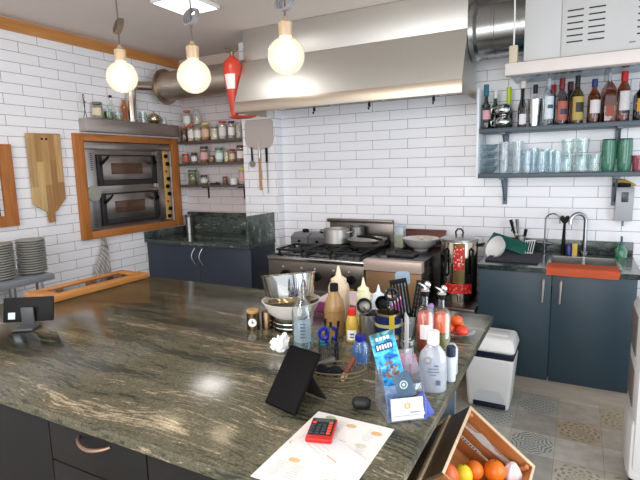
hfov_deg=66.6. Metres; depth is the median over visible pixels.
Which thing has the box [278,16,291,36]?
socket
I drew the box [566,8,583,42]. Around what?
vent
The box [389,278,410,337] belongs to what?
slotted turner
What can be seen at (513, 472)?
garlic bulb
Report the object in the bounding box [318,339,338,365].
pen cup
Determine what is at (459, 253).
urn
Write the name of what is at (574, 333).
base cabinet
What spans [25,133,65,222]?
cutting board
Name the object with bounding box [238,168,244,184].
storage jar
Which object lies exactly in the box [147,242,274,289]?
base cabinet
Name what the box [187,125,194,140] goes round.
storage jar
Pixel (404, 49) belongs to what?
extractor hood
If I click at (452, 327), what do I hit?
tomato
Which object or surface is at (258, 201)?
wall pillar
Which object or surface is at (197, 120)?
storage jar
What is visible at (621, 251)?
bottle
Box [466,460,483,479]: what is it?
orange
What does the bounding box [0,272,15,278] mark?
dinner plate
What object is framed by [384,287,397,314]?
whisk
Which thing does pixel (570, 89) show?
liquor bottle
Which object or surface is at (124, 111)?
bottle
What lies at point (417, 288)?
slotted turner
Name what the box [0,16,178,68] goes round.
trim
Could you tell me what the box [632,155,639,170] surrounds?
glass
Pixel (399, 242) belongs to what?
tub
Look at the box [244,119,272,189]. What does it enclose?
peel
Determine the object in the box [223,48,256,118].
fire extinguisher
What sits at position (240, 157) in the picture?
storage jar
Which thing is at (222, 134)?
storage jar
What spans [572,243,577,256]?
sponge
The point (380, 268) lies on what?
griddle
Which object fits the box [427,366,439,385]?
print
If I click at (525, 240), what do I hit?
wire dish rack
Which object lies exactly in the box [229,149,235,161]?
storage jar
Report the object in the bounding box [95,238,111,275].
striped towel
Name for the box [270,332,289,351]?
crumpled tissue
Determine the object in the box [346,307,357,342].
bottle
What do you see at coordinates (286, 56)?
pendant bulb
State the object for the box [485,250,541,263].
drying mat
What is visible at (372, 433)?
picture
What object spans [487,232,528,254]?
chopping board
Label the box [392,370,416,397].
leaflet
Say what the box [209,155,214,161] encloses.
storage jar
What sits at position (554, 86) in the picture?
liquor bottle
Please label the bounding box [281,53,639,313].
wall
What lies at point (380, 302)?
ladle
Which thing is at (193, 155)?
storage jar
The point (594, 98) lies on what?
liquor bottle
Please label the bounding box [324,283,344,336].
sauce bottle
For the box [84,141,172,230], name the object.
oven
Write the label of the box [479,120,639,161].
wall shelf
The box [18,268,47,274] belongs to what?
dinner plate
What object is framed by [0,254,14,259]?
dinner plate
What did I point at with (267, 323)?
tin
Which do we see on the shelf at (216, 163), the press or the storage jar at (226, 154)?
the storage jar at (226, 154)
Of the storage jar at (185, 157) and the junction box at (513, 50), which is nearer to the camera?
the junction box at (513, 50)
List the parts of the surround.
rail, rail, rail, rail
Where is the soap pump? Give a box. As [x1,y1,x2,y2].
[614,236,627,258]
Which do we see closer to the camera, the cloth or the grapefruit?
the grapefruit
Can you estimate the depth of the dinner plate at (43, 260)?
3.43 m
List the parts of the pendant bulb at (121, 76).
globe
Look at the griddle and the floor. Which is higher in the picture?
the griddle
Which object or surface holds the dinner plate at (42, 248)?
on the dinner plate at (44, 250)
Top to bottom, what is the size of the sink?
0.144 m
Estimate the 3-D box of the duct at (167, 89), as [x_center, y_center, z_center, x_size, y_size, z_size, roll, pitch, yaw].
[-1.020,-1.451,4.457,1.067,0.330,0.330,3,9,28]
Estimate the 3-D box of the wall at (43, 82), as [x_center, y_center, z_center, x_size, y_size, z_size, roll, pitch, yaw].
[-2.791,-0.172,2.827,0.150,2.620,5.870,3,9,28]
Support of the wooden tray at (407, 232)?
on the griddle
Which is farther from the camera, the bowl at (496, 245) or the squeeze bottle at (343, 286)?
the bowl at (496, 245)
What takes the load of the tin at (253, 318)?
on the countertop at (172, 371)
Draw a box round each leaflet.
[369,329,403,410]
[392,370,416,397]
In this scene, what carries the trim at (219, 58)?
attached to the wall at (213, 109)
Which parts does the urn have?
lid, lid handle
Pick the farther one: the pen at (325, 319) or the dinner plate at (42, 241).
the dinner plate at (42, 241)
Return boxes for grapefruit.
[445,463,458,479]
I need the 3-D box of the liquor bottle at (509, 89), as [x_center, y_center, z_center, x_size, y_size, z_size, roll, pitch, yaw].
[1.330,-0.930,3.438,0.060,0.285,0.060,3,9,28]
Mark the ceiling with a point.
(148, 27)
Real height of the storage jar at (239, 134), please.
0.152 m
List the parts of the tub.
lid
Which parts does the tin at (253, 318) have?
lid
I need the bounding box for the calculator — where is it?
[305,418,337,443]
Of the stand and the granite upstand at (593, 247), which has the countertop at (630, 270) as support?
the granite upstand at (593, 247)
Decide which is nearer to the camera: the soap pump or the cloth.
the cloth
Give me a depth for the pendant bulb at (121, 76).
1.95 m
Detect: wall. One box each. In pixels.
[0,15,188,303]
[179,53,245,212]
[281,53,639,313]
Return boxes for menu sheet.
[251,411,393,479]
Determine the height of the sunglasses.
0.052 m
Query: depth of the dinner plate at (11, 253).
3.25 m
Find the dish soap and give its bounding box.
[565,243,571,255]
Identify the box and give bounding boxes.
[78,117,178,136]
[315,291,401,311]
[509,0,517,62]
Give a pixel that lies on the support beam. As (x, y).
(599, 64)
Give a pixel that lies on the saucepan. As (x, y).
(332, 235)
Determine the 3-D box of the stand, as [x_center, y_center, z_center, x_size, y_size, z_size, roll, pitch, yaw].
[1.025,0.685,3.562,0.285,0.530,0.520,3,9,28]
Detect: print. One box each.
[309,443,336,462]
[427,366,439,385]
[560,108,566,113]
[576,102,583,111]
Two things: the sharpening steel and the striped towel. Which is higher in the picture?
the sharpening steel
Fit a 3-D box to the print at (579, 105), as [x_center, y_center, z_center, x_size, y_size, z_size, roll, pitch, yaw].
[1.670,-0.854,3.132,0.051,0.061,0.008,-2,8,-2]
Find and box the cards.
[390,396,423,421]
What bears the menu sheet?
on the countertop at (172, 371)
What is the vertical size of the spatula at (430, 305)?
0.144 m
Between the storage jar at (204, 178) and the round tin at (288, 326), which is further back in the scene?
the storage jar at (204, 178)
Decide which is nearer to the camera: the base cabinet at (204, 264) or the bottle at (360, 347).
the bottle at (360, 347)
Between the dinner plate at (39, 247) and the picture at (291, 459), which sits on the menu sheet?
the picture at (291, 459)
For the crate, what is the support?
on the floor
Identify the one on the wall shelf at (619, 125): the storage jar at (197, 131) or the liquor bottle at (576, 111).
the liquor bottle at (576, 111)
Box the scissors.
[318,326,338,352]
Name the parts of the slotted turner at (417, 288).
handle, blade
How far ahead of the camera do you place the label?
1.96 m
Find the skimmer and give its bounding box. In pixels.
[249,147,254,166]
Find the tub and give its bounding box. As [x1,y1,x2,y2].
[394,224,405,247]
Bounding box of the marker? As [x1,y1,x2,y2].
[341,356,356,381]
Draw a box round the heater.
[621,295,639,479]
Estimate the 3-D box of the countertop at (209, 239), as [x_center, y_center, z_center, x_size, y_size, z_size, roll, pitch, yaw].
[-1.008,-0.009,4.724,1.247,0.032,0.633,3,9,28]
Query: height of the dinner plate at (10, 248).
0.022 m
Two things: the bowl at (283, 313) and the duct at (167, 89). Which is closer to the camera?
the bowl at (283, 313)
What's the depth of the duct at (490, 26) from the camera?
3.13 m
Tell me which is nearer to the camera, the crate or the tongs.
the crate
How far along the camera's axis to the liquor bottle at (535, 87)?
3.33 m
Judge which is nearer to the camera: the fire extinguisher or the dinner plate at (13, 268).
the dinner plate at (13, 268)
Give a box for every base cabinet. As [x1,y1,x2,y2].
[0,391,455,479]
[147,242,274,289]
[478,269,637,409]
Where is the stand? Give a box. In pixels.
[433,291,477,313]
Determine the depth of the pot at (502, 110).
3.34 m
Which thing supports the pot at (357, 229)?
on the gas range at (324, 259)
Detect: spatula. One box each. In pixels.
[395,271,409,331]
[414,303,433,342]
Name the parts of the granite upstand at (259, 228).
panel, panel, panel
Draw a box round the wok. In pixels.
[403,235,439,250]
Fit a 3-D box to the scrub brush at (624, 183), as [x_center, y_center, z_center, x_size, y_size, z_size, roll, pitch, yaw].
[2.013,-0.376,3.221,0.129,0.052,0.035,5,11,39]
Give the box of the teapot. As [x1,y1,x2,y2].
[146,111,160,123]
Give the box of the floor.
[456,372,627,479]
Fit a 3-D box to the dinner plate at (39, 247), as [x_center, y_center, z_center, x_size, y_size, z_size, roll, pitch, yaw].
[-2.064,0.055,3.474,0.188,0.022,0.188,3,9,28]
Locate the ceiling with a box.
[0,0,508,59]
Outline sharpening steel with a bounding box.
[265,148,268,192]
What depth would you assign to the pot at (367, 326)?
1.77 m
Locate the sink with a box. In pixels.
[547,255,621,285]
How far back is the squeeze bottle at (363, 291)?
1.98 m
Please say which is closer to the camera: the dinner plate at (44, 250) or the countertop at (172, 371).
the countertop at (172, 371)
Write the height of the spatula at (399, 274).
0.241 m
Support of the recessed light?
in the ceiling
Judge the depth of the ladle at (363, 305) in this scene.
1.81 m
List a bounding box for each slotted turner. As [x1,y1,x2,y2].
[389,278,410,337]
[411,280,429,339]
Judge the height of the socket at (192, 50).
0.064 m
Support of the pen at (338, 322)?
in the pen cup at (319, 342)
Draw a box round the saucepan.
[321,227,352,243]
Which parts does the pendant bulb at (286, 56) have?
globe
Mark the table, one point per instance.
(20, 280)
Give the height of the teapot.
0.121 m
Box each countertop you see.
[0,277,492,479]
[144,231,275,248]
[477,250,639,279]
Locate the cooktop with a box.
[268,246,381,265]
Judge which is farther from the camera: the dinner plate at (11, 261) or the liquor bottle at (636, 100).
the dinner plate at (11, 261)
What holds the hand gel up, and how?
on the countertop at (172, 371)
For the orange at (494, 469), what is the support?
in the crate
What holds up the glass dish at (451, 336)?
on the countertop at (172, 371)
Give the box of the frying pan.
[348,236,386,246]
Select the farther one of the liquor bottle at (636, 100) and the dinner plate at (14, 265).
the dinner plate at (14, 265)
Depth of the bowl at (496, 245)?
3.40 m
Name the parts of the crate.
corner post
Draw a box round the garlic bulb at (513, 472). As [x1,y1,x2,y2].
[505,461,521,479]
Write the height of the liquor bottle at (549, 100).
0.305 m
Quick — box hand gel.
[420,329,446,390]
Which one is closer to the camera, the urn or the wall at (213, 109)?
the urn
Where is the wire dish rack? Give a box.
[525,240,535,252]
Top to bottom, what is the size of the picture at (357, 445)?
0.001 m
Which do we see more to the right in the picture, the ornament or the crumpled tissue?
the crumpled tissue
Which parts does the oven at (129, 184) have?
handle, handle, door, door panel, door, door panel, control panel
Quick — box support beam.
[505,49,639,83]
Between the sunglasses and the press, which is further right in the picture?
the press
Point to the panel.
(480, 138)
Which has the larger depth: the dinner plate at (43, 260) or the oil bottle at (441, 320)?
the dinner plate at (43, 260)
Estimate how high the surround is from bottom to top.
0.895 m
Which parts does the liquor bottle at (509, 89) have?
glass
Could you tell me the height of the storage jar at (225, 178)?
0.081 m
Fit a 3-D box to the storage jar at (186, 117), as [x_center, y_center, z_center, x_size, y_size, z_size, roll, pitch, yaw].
[-1.361,-1.241,4.994,0.081,0.164,0.080,3,9,28]
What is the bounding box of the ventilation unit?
[523,0,639,61]
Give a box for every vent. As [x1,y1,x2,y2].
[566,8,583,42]
[588,5,605,39]
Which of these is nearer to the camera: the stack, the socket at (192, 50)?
the stack
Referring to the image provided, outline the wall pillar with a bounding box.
[238,43,285,252]
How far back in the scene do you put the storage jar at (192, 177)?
5.03 m
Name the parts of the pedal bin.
lid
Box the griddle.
[363,246,440,307]
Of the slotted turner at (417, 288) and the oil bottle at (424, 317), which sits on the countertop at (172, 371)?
the oil bottle at (424, 317)
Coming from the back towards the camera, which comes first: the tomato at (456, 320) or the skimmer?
the skimmer
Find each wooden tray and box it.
[25,270,148,302]
[402,228,446,246]
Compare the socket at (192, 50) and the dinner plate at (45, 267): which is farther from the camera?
the dinner plate at (45, 267)
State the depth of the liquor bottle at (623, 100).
3.02 m
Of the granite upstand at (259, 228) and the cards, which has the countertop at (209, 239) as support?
the granite upstand at (259, 228)
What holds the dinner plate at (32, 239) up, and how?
on the dinner plate at (42, 241)
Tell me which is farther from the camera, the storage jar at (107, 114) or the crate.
the storage jar at (107, 114)
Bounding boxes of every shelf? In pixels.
[177,138,242,144]
[178,162,243,165]
[180,184,244,198]
[478,171,639,205]
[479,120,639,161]
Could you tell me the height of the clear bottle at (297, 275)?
0.268 m
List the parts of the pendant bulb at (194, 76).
globe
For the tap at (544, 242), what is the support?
on the countertop at (630, 270)
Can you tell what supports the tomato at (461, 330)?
in the glass dish at (451, 336)
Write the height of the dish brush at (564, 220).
0.273 m
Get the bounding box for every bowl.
[260,271,317,306]
[262,294,320,319]
[485,236,505,256]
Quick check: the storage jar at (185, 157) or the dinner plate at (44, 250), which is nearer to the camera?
the dinner plate at (44, 250)
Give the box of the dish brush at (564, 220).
[560,216,569,254]
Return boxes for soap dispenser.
[614,187,633,225]
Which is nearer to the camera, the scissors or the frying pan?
the scissors
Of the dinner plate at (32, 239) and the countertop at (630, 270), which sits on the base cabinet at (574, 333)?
the countertop at (630, 270)
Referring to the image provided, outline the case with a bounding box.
[352,396,370,409]
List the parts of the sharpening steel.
handle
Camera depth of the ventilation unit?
2.79 m
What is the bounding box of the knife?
[404,312,408,370]
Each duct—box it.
[152,60,243,104]
[468,0,525,61]
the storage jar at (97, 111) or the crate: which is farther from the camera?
the storage jar at (97, 111)
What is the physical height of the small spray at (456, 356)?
0.095 m
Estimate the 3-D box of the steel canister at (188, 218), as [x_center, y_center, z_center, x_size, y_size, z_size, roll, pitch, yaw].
[-1.370,-0.170,5.108,0.076,0.190,0.076,3,9,28]
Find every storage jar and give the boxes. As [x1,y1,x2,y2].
[91,102,103,118]
[103,109,113,119]
[114,111,122,119]
[180,127,187,141]
[182,154,189,163]
[183,110,190,126]
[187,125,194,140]
[188,170,197,184]
[191,153,197,162]
[193,109,200,124]
[194,128,202,140]
[200,146,208,162]
[200,175,207,183]
[201,123,210,139]
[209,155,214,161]
[210,125,218,139]
[215,148,223,161]
[218,121,226,138]
[222,176,227,184]
[224,152,228,161]
[227,121,235,138]
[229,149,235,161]
[235,125,242,137]
[236,145,243,160]
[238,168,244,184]
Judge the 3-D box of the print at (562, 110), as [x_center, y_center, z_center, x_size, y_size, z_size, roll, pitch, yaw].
[1.593,-0.840,3.183,0.045,0.036,0.007,-2,8,-2]
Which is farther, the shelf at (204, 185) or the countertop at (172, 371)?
the shelf at (204, 185)
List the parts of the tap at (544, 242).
spout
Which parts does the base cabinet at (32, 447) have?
door, drawer, handle, drawer, drawer, panel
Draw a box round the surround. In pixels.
[71,133,182,240]
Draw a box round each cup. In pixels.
[230,178,237,184]
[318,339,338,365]
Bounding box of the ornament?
[82,94,86,116]
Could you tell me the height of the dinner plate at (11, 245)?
0.022 m
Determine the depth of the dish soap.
3.35 m
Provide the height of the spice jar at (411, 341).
0.066 m
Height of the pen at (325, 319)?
0.142 m
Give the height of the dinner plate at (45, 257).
0.022 m
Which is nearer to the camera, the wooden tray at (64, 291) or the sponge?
the wooden tray at (64, 291)
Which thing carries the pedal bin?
on the floor
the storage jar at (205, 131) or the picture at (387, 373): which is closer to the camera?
the picture at (387, 373)
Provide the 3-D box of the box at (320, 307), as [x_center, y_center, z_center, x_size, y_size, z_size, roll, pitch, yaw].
[0.177,0.289,2.217,0.350,0.052,0.220,3,9,28]
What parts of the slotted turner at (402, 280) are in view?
blade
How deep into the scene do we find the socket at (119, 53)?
1.96 m
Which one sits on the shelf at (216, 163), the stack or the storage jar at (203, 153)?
the storage jar at (203, 153)
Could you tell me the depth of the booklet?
1.08 m
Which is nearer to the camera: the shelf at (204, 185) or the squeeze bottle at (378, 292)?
the squeeze bottle at (378, 292)
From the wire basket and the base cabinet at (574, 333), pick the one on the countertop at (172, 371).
the wire basket
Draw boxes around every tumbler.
[601,139,616,171]
[617,138,632,171]
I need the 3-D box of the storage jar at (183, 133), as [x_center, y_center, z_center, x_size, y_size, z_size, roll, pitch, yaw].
[-1.402,-1.090,5.040,0.090,0.154,0.090,1,9,15]
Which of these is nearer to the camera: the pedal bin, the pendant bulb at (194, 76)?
the pendant bulb at (194, 76)
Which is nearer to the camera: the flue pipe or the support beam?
the support beam
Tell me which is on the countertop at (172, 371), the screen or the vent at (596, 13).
the screen
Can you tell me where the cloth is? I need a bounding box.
[545,262,620,279]
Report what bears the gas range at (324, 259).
on the floor
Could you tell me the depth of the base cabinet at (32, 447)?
1.40 m
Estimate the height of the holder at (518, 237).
0.241 m
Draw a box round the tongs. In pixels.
[357,235,381,240]
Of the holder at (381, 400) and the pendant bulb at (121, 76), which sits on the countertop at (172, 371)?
the holder at (381, 400)
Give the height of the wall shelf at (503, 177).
0.230 m
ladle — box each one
[356,298,371,315]
[375,296,389,308]
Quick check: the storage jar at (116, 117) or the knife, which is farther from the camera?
the storage jar at (116, 117)
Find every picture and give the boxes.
[289,457,299,462]
[346,424,356,427]
[355,443,365,447]
[371,432,381,435]
[384,360,399,377]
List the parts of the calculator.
plate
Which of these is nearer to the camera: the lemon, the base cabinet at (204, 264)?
the lemon
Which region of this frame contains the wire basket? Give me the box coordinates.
[313,360,366,387]
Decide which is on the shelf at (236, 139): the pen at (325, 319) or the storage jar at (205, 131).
the storage jar at (205, 131)
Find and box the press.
[386,249,418,257]
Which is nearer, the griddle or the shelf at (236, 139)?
the griddle
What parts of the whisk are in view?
handle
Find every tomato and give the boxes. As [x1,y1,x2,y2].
[450,315,462,325]
[450,323,454,333]
[455,325,467,335]
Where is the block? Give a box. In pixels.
[399,353,416,372]
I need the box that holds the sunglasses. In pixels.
[315,364,343,376]
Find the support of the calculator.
on the booklet
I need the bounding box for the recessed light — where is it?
[150,0,219,14]
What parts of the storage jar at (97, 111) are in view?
lid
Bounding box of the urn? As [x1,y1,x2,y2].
[436,228,484,302]
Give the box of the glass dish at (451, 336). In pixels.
[450,328,475,338]
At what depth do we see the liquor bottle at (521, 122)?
3.31 m
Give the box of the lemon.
[456,464,472,479]
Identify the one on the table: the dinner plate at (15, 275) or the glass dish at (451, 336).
the dinner plate at (15, 275)
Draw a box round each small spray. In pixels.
[446,343,457,374]
[446,345,455,381]
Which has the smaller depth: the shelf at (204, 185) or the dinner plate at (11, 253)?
the dinner plate at (11, 253)
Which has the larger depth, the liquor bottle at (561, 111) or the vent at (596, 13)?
the liquor bottle at (561, 111)
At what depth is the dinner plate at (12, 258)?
3.26 m
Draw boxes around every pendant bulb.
[106,0,137,92]
[177,0,210,93]
[267,0,304,75]
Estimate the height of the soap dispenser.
0.258 m
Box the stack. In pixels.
[417,392,434,419]
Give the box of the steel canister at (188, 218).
[185,214,192,232]
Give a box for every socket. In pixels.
[114,45,126,60]
[186,41,198,58]
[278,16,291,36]
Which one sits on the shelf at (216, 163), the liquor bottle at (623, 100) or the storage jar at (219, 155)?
the storage jar at (219, 155)
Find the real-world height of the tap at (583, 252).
0.303 m
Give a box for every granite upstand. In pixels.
[144,211,274,245]
[505,237,633,256]
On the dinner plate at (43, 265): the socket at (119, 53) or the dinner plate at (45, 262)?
the dinner plate at (45, 262)
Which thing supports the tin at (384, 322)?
on the countertop at (172, 371)
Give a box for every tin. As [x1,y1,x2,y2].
[246,308,259,329]
[261,310,272,328]
[272,315,310,332]
[375,308,401,347]
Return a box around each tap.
[537,213,560,252]
[568,212,587,255]
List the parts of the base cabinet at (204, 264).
door, door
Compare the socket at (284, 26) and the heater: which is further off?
the heater
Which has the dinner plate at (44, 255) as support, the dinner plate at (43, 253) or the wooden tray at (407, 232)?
the dinner plate at (43, 253)
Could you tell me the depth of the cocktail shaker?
3.28 m
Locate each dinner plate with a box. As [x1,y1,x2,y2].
[0,242,12,246]
[0,244,12,249]
[0,247,13,252]
[0,249,13,254]
[0,252,13,257]
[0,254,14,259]
[0,257,14,262]
[0,259,14,265]
[0,262,15,267]
[0,264,15,270]
[0,267,15,272]
[0,269,15,275]
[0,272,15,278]
[0,274,16,280]
[14,237,44,242]
[15,240,44,245]
[15,242,45,247]
[15,245,44,250]
[15,247,45,252]
[16,249,45,254]
[16,252,45,257]
[16,256,46,262]
[17,254,46,259]
[17,259,46,264]
[17,261,46,266]
[17,263,46,269]
[17,266,47,271]
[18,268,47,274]
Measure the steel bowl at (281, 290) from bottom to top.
0.178 m
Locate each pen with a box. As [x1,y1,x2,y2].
[324,318,326,335]
[328,322,331,356]
[333,321,339,356]
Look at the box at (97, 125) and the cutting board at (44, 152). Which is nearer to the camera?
the cutting board at (44, 152)
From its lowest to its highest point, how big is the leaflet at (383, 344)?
0.215 m
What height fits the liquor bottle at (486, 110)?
0.305 m
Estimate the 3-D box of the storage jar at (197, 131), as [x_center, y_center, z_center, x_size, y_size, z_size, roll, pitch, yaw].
[-1.238,-1.080,4.954,0.081,0.152,0.080,3,9,28]
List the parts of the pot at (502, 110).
pot, pot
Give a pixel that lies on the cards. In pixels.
(408, 408)
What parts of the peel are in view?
blade, handle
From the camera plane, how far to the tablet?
1.32 m
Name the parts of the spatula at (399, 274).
blade, handle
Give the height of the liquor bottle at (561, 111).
0.300 m
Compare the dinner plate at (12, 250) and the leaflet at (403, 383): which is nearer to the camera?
the leaflet at (403, 383)
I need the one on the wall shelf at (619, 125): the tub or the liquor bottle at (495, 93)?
the liquor bottle at (495, 93)
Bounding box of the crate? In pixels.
[408,406,534,479]
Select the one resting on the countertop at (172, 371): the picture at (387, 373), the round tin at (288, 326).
the round tin at (288, 326)
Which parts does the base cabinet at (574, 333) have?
door, handle, handle, door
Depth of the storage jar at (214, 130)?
4.82 m
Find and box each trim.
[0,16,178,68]
[179,51,238,65]
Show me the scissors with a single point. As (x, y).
(334, 328)
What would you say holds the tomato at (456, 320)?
on the tomato
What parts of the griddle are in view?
rail, cabinet door, griddle plate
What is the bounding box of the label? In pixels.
[248,319,256,326]
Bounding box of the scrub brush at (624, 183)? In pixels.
[613,179,635,186]
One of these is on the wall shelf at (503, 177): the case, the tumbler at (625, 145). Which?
the tumbler at (625, 145)
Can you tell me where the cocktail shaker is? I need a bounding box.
[528,99,541,125]
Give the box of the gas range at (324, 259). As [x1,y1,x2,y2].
[268,218,393,295]
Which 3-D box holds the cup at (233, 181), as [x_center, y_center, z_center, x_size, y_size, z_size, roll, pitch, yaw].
[-0.851,-0.580,4.827,0.084,0.060,0.084,3,9,28]
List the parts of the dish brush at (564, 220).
handle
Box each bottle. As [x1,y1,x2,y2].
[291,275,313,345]
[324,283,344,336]
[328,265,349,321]
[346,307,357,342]
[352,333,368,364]
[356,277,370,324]
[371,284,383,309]
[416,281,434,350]
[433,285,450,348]
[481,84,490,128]
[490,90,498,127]
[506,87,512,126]
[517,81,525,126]
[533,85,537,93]
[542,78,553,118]
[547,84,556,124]
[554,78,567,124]
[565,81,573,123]
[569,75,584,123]
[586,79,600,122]
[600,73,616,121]
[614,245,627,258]
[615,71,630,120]
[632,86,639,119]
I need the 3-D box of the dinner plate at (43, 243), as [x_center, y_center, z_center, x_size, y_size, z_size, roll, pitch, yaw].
[-2.062,0.037,3.475,0.188,0.022,0.188,3,9,28]
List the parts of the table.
leg, leg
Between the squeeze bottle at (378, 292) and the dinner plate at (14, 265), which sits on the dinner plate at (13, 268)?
the dinner plate at (14, 265)
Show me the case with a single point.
(358, 402)
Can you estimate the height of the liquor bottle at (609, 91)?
0.305 m
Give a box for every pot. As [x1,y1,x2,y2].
[349,225,363,236]
[359,309,383,343]
[490,103,511,127]
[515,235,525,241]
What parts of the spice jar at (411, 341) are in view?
lid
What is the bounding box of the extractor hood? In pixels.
[234,0,476,117]
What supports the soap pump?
on the countertop at (630, 270)
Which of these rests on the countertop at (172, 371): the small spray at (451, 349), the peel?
the small spray at (451, 349)
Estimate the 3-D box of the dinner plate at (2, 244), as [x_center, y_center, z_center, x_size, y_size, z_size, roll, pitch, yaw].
[-2.166,0.035,3.271,0.188,0.022,0.188,3,9,28]
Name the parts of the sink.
bowl, bowl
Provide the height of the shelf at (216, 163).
0.022 m
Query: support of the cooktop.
in the gas range at (324, 259)
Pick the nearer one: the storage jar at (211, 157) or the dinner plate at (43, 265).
the dinner plate at (43, 265)
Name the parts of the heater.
grey panel, grey panel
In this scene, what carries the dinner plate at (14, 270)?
on the dinner plate at (14, 273)
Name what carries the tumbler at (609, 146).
on the wall shelf at (503, 177)
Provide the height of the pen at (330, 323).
0.142 m
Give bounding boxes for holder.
[375,348,426,423]
[509,219,527,241]
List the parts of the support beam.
support plate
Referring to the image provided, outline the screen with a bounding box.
[3,296,53,331]
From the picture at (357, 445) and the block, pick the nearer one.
the picture at (357, 445)
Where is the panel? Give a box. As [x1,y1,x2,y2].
[475,88,484,178]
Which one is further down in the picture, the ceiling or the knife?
the knife
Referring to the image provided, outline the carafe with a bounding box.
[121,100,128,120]
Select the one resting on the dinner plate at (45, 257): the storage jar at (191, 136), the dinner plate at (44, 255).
the dinner plate at (44, 255)
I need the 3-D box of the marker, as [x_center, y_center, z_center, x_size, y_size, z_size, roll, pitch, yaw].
[0.085,0.388,1.465,0.054,0.076,0.016,-3,9,-13]
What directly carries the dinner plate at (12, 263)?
on the dinner plate at (14, 265)
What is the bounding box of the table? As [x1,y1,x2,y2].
[0,270,54,297]
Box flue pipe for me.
[126,81,152,121]
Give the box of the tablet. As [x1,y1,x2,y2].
[265,345,325,415]
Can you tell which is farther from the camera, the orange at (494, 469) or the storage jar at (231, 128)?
the storage jar at (231, 128)
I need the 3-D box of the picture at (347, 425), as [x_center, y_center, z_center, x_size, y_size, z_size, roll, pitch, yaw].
[0.078,0.464,1.215,0.028,0.001,0.017,3,9,28]
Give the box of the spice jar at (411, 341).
[402,338,414,352]
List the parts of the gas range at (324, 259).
table burner, panel, knob, oven door, knob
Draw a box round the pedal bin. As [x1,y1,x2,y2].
[466,327,518,410]
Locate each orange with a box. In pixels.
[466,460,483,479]
[484,459,505,479]

